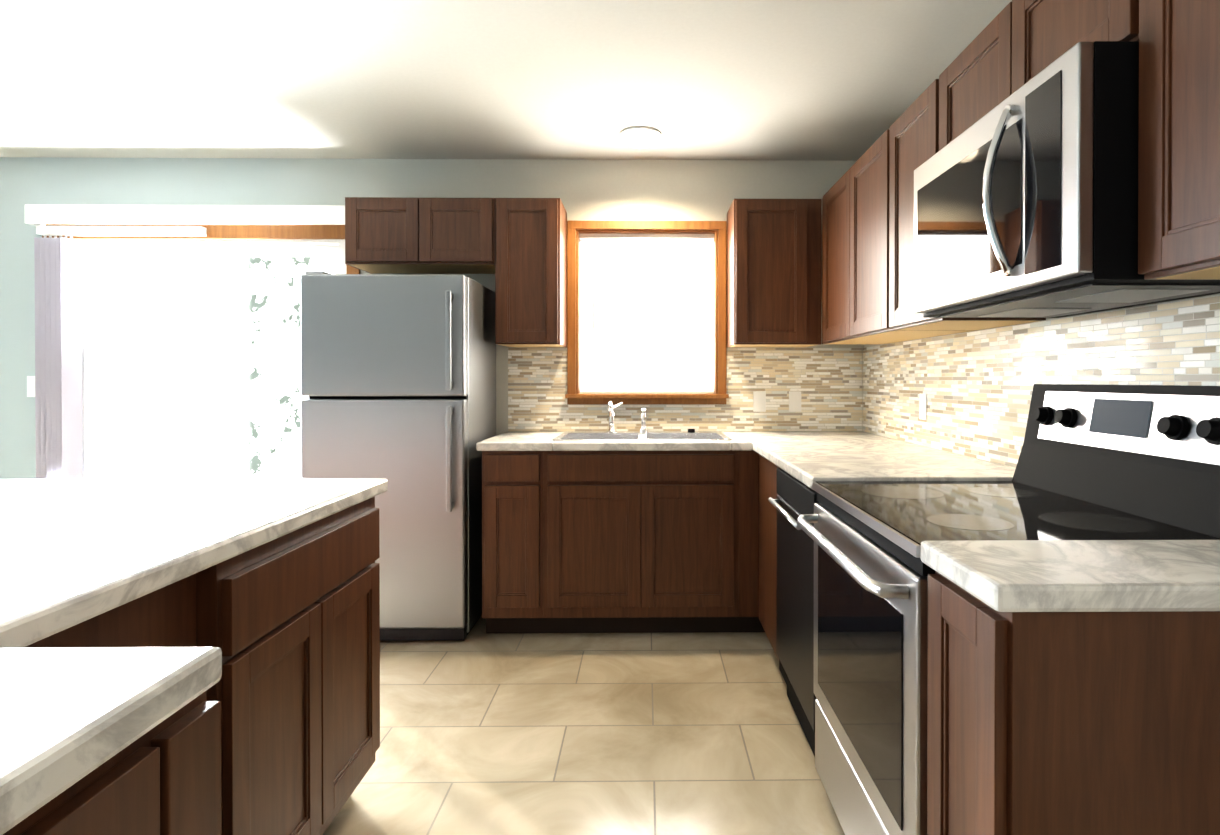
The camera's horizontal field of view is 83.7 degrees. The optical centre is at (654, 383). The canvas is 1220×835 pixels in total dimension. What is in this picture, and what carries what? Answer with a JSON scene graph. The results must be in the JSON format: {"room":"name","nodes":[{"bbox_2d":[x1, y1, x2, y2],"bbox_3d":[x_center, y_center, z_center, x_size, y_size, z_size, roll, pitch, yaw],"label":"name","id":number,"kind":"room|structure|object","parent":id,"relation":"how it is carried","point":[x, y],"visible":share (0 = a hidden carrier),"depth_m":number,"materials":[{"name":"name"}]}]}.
{"room":"kitchen","nodes":[
{"label":"kitchen","id":0,"kind":"room"},
{"bbox_2d":[0,157,863,478],"bbox_3d":[-1.366,-0.031,3.862,5.290,2.450,0.120,0,0,-1],"label":"wall","id":1,"kind":"structure","parent":0,"point":[646,189],"depth_m":3.79,"materials":[{"name":"paint"}]},
{"bbox_2d":[27,376,34,396],"bbox_3d":[-3.445,0.015,3.769,0.070,0.116,0.012,0,0,-1],"label":"switch plate","id":2,"kind":"object","parent":1,"relation":"attached to","point":[30,386],"visible":0.5,"depth_m":3.77,"materials":[{"name":"white plastic"}]},
{"bbox_2d":[42,224,359,478],"bbox_3d":[-2.511,0.150,3.834,1.740,2.090,0.130,0,0,-1],"label":"sliding glass door","id":3,"kind":"structure","parent":1,"relation":"in","point":[215,244],"depth_m":3.83,"materials":[{"name":"white glass"}]},
{"bbox_2d":[25,204,344,478],"bbox_3d":[-2.504,0.098,3.710,1.730,2.115,0.114,0,0,-1],"label":"vertical blinds","id":4,"kind":"object","parent":3,"relation":"attached to","point":[58,358],"visible":0.75,"depth_m":3.67,"materials":[{"name":"white plastic"}]},
{"bbox_2d":[345,197,494,273],"bbox_3d":[-1.202,-0.784,3.629,0.763,0.341,0.338,0,0,-1],"label":"upper cabinet","id":5,"kind":"object","parent":1,"relation":"attached to","point":[392,235],"visible":1,"depth_m":3.46,"materials":[{"name":"brown wood"}]},
{"bbox_2d":[495,198,566,346],"bbox_3d":[-0.652,-0.579,3.637,0.332,0.751,0.338,0,0,-1],"label":"upper cabinet","id":6,"kind":"object","parent":1,"relation":"attached to","point":[530,272],"visible":1,"depth_m":3.48,"materials":[{"name":"brown wood"}]},
{"bbox_2d":[565,221,728,403],"bbox_3d":[-0.043,-0.398,3.853,0.909,1.025,0.165,0,0,-1],"label":"kitchen window","id":7,"kind":"structure","parent":1,"relation":"in","point":[719,395],"depth_m":3.80,"materials":[{"name":"brown wood"}]},
{"bbox_2d":[579,233,713,392],"bbox_3d":[-0.043,-0.398,3.858,0.763,0.904,0.033,0,0,-1],"label":"window blinds","id":8,"kind":"object","parent":7,"relation":"attached to","point":[627,345],"visible":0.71,"depth_m":3.86,"materials":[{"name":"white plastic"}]},
{"bbox_2d":[508,347,859,430],"bbox_3d":[0.172,0.031,3.815,1.980,0.469,0.008,0,0,-1],"label":"tile backsplash","id":9,"kind":"structure","parent":1,"relation":"attached to","point":[827,379],"depth_m":3.82,"materials":[{"name":"tile"}]},
{"bbox_2d":[753,391,765,411],"bbox_3d":[0.590,0.100,3.813,0.070,0.114,0.007,0,0,-1],"label":"outlet","id":10,"kind":"object","parent":9,"relation":"attached to","point":[759,401],"visible":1,"depth_m":3.81,"materials":[{"name":"white plastic"}]},
{"bbox_2d":[789,391,800,411],"bbox_3d":[0.789,0.100,3.816,0.070,0.114,0.007,0,0,-1],"label":"outlet","id":11,"kind":"object","parent":9,"relation":"attached to","point":[794,401],"visible":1,"depth_m":3.81,"materials":[{"name":"white plastic"}]},
{"bbox_2d":[727,199,821,346],"bbox_3d":[0.633,-0.579,3.653,0.452,0.751,0.338,0,0,-1],"label":"upper cabinet","id":12,"kind":"object","parent":1,"relation":"attached to","point":[773,272],"visible":1,"depth_m":3.49,"materials":[{"name":"brown wood"}]},
{"bbox_2d":[0,0,1011,160],"bbox_3d":[-1.320,-1.282,0.079,5.290,0.100,7.670,0,0,-1],"label":"ceiling","id":13,"kind":"structure","parent":0,"point":[833,80],"depth_m":2.75,"materials":[{"name":"paint"}]},
{"bbox_2d":[619,127,660,147],"bbox_3d":[-0.071,-1.221,3.410,0.210,0.060,0.210,0,0,-1],"label":"dome ceiling light","id":14,"kind":"object","parent":13,"relation":"attached to","point":[640,137],"visible":0.98,"depth_m":3.35,"materials":[{"name":"white glass"}]},
{"bbox_2d":[323,615,844,834],"bbox_3d":[-1.320,1.268,0.095,5.290,0.100,7.670,0,0,-1],"label":"floor","id":15,"kind":"structure","parent":0,"point":[482,732],"depth_m":2.29,"materials":[{"name":"tile"}]},
{"bbox_2d":[23,573,195,647],"bbox_3d":[-1.708,0.770,1.000,1.735,0.885,0.491,0,0,-1],"label":"base cabinet","id":16,"kind":"object","parent":15,"relation":"on","point":[165,616],"depth_m":1.12,"materials":[{"name":"brown wood"}]},
{"bbox_2d":[3,691,220,834],"bbox_3d":[-1.520,0.775,0.054,2.089,0.885,1.400,0,0,-1],"label":"base cabinet","id":17,"kind":"object","parent":15,"relation":"on","point":[163,777],"visible":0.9,"depth_m":0.66,"materials":[{"name":"brown wood"}]},
{"bbox_2d":[0,478,387,834],"bbox_3d":[-1.532,0.307,0.669,2.120,0.040,2.675,0,0,-1],"label":"countertop","id":18,"kind":"structure","parent":17,"relation":"on","point":[73,552],"depth_m":0.99,"materials":[{"name":"stone"}]},
{"bbox_2d":[196,496,379,834],"bbox_3d":[-1.689,0.766,1.615,1.789,0.885,0.735,0,0,-1],"label":"base cabinet","id":19,"kind":"object","parent":15,"relation":"on","point":[288,624],"visible":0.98,"depth_m":1.52,"materials":[{"name":"brown wood"}]},
{"bbox_2d":[300,271,495,640],"bbox_3d":[-1.247,0.340,3.418,0.746,1.715,0.715,0,0,-1],"label":"fridge","id":20,"kind":"object","parent":15,"relation":"on","point":[398,379],"visible":0.85,"depth_m":3.11,"materials":[{"name":"silver metal"}]},
{"bbox_2d":[482,450,561,633],"bbox_3d":[-0.669,0.754,3.490,0.285,0.884,0.648,0,0,-1],"label":"base cabinet","id":21,"kind":"object","parent":15,"relation":"on","point":[522,490],"depth_m":3.17,"materials":[{"name":"brown wood"}]},
{"bbox_2d":[722,450,764,631],"bbox_3d":[0.787,0.754,3.517,0.787,0.884,0.629,0,0,-1],"label":"base cabinet","id":22,"kind":"object","parent":15,"relation":"on","point":[740,469],"depth_m":3.20,"materials":[{"name":"brown wood"}]},
{"bbox_2d":[476,431,1015,489],"bbox_3d":[0.181,0.293,2.921,2.012,0.040,1.797,0,0,-1],"label":"countertop","id":23,"kind":"structure","parent":22,"relation":"on","point":[807,458],"depth_m":2.79,"materials":[{"name":"stone"}]},
{"bbox_2d":[551,432,731,440],"bbox_3d":[-0.062,0.361,3.495,0.866,0.191,0.506,0,0,-1],"label":"sink","id":24,"kind":"object","parent":23,"relation":"in","point":[645,436],"visible":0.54,"depth_m":3.67,"materials":[{"name":"white metal"}]},
{"bbox_2d":[606,400,694,432],"bbox_3d":[-0.020,0.177,3.629,0.482,0.175,0.214,0,0,-1],"label":"chrome faucet","id":25,"kind":"object","parent":23,"relation":"on","point":[643,428],"visible":1,"depth_m":3.69,"materials":[{"name":"white metal"}]},
{"bbox_2d":[759,455,778,659],"bbox_3d":[0.839,0.758,2.909,0.697,0.885,0.546,0,0,-1],"label":"base cabinet","id":26,"kind":"object","parent":15,"relation":"on","point":[767,537],"visible":0.21,"depth_m":2.95,"materials":[{"name":"brown wood"}]},
{"bbox_2d":[768,468,818,755],"bbox_3d":[0.759,0.764,2.334,0.654,0.880,0.598,0,0,-1],"label":"dishwasher","id":27,"kind":"object","parent":15,"relation":"on","point":[793,501],"visible":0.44,"depth_m":2.29,"materials":[{"name":"grey metal"}]},
{"bbox_2d":[797,384,1219,834],"bbox_3d":[0.796,0.606,1.638,0.781,1.205,0.780,0,0,-1],"label":"range","id":28,"kind":"object","parent":15,"relation":"on","point":[1118,462],"visible":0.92,"depth_m":1.54,"materials":[{"name":"silver metal"}]},
{"bbox_2d":[927,571,1219,834],"bbox_3d":[0.852,0.769,1.115,0.716,0.885,0.262,0,0,-1],"label":"base cabinet","id":29,"kind":"object","parent":15,"relation":"on","point":[1073,723],"visible":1,"depth_m":0.98,"materials":[{"name":"brown wood"}]},
{"bbox_2d":[920,540,1219,611],"bbox_3d":[0.846,0.305,1.104,0.727,0.040,0.277,0,0,-1],"label":"countertop","id":30,"kind":"structure","parent":29,"relation":"on","point":[1090,575],"depth_m":1.03,"materials":[{"name":"stone"}]},
{"bbox_2d":[864,293,1219,467],"bbox_3d":[1.275,-0.007,0.109,0.100,2.450,7.450,0,0,-1],"label":"wall","id":31,"kind":"structure","parent":0,"point":[867,345],"depth_m":1.97,"materials":[{"name":"paint"}]},
{"bbox_2d":[822,129,976,343],"bbox_3d":[1.019,-0.575,3.001,0.338,0.751,1.006,0,0,-1],"label":"upper cabinet","id":32,"kind":"object","parent":31,"relation":"attached to","point":[855,254],"visible":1,"depth_m":2.87,"materials":[{"name":"brown wood"}]},
{"bbox_2d":[889,79,1045,329],"bbox_3d":[1.028,-0.570,2.287,0.338,0.751,0.418,0,0,-1],"label":"upper cabinet","id":33,"kind":"object","parent":31,"relation":"attached to","point":[913,136],"visible":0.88,"depth_m":2.32,"materials":[{"name":"brown wood"}]},
{"bbox_2d":[939,0,1138,150],"bbox_3d":[1.036,-0.789,1.656,0.338,0.305,0.836,0,0,-1],"label":"upper cabinet","id":34,"kind":"object","parent":31,"relation":"attached to","point":[1013,46],"visible":0.48,"depth_m":1.63,"materials":[{"name":"brown wood"}]},
{"bbox_2d":[913,41,1219,317],"bbox_3d":[0.957,-0.409,1.633,0.493,0.442,0.770,0,0,-1],"label":"over-the-range microwave","id":35,"kind":"object","parent":34,"relation":"attached to","point":[1026,200],"visible":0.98,"depth_m":1.39,"materials":[{"name":"silver metal"}]},
{"bbox_2d":[860,295,1219,466],"bbox_3d":[1.191,0.040,2.403,0.008,0.469,2.859,0,0,-1],"label":"tile backsplash","id":36,"kind":"structure","parent":31,"relation":"attached to","point":[976,387],"depth_m":2.27,"materials":[{"name":"tile"}]},
{"bbox_2d":[919,393,926,419],"bbox_3d":[1.177,0.100,2.984,0.007,0.114,0.070,0,0,-1],"label":"outlet","id":37,"kind":"object","parent":36,"relation":"attached to","point":[922,406],"visible":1,"depth_m":2.97,"materials":[{"name":"white plastic"}]},
{"bbox_2d":[1138,0,1219,279],"bbox_3d":[1.045,-0.562,0.908,0.338,0.751,0.660,0,0,-1],"label":"upper cabinet","id":38,"kind":"object","parent":31,"relation":"attached to","point":[1179,156],"visible":1,"depth_m":1.15,"materials":[{"name":"brown wood"}]},
{"label":"outside","id":39,"kind":"structure","parent":0,"visible":0},
{"bbox_2d":[88,245,713,478],"bbox_3d":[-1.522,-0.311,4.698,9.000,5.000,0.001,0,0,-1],"label":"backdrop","id":40,"kind":"structure","parent":39,"point":[282,265],"depth_m":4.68,"materials":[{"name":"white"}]}
]}

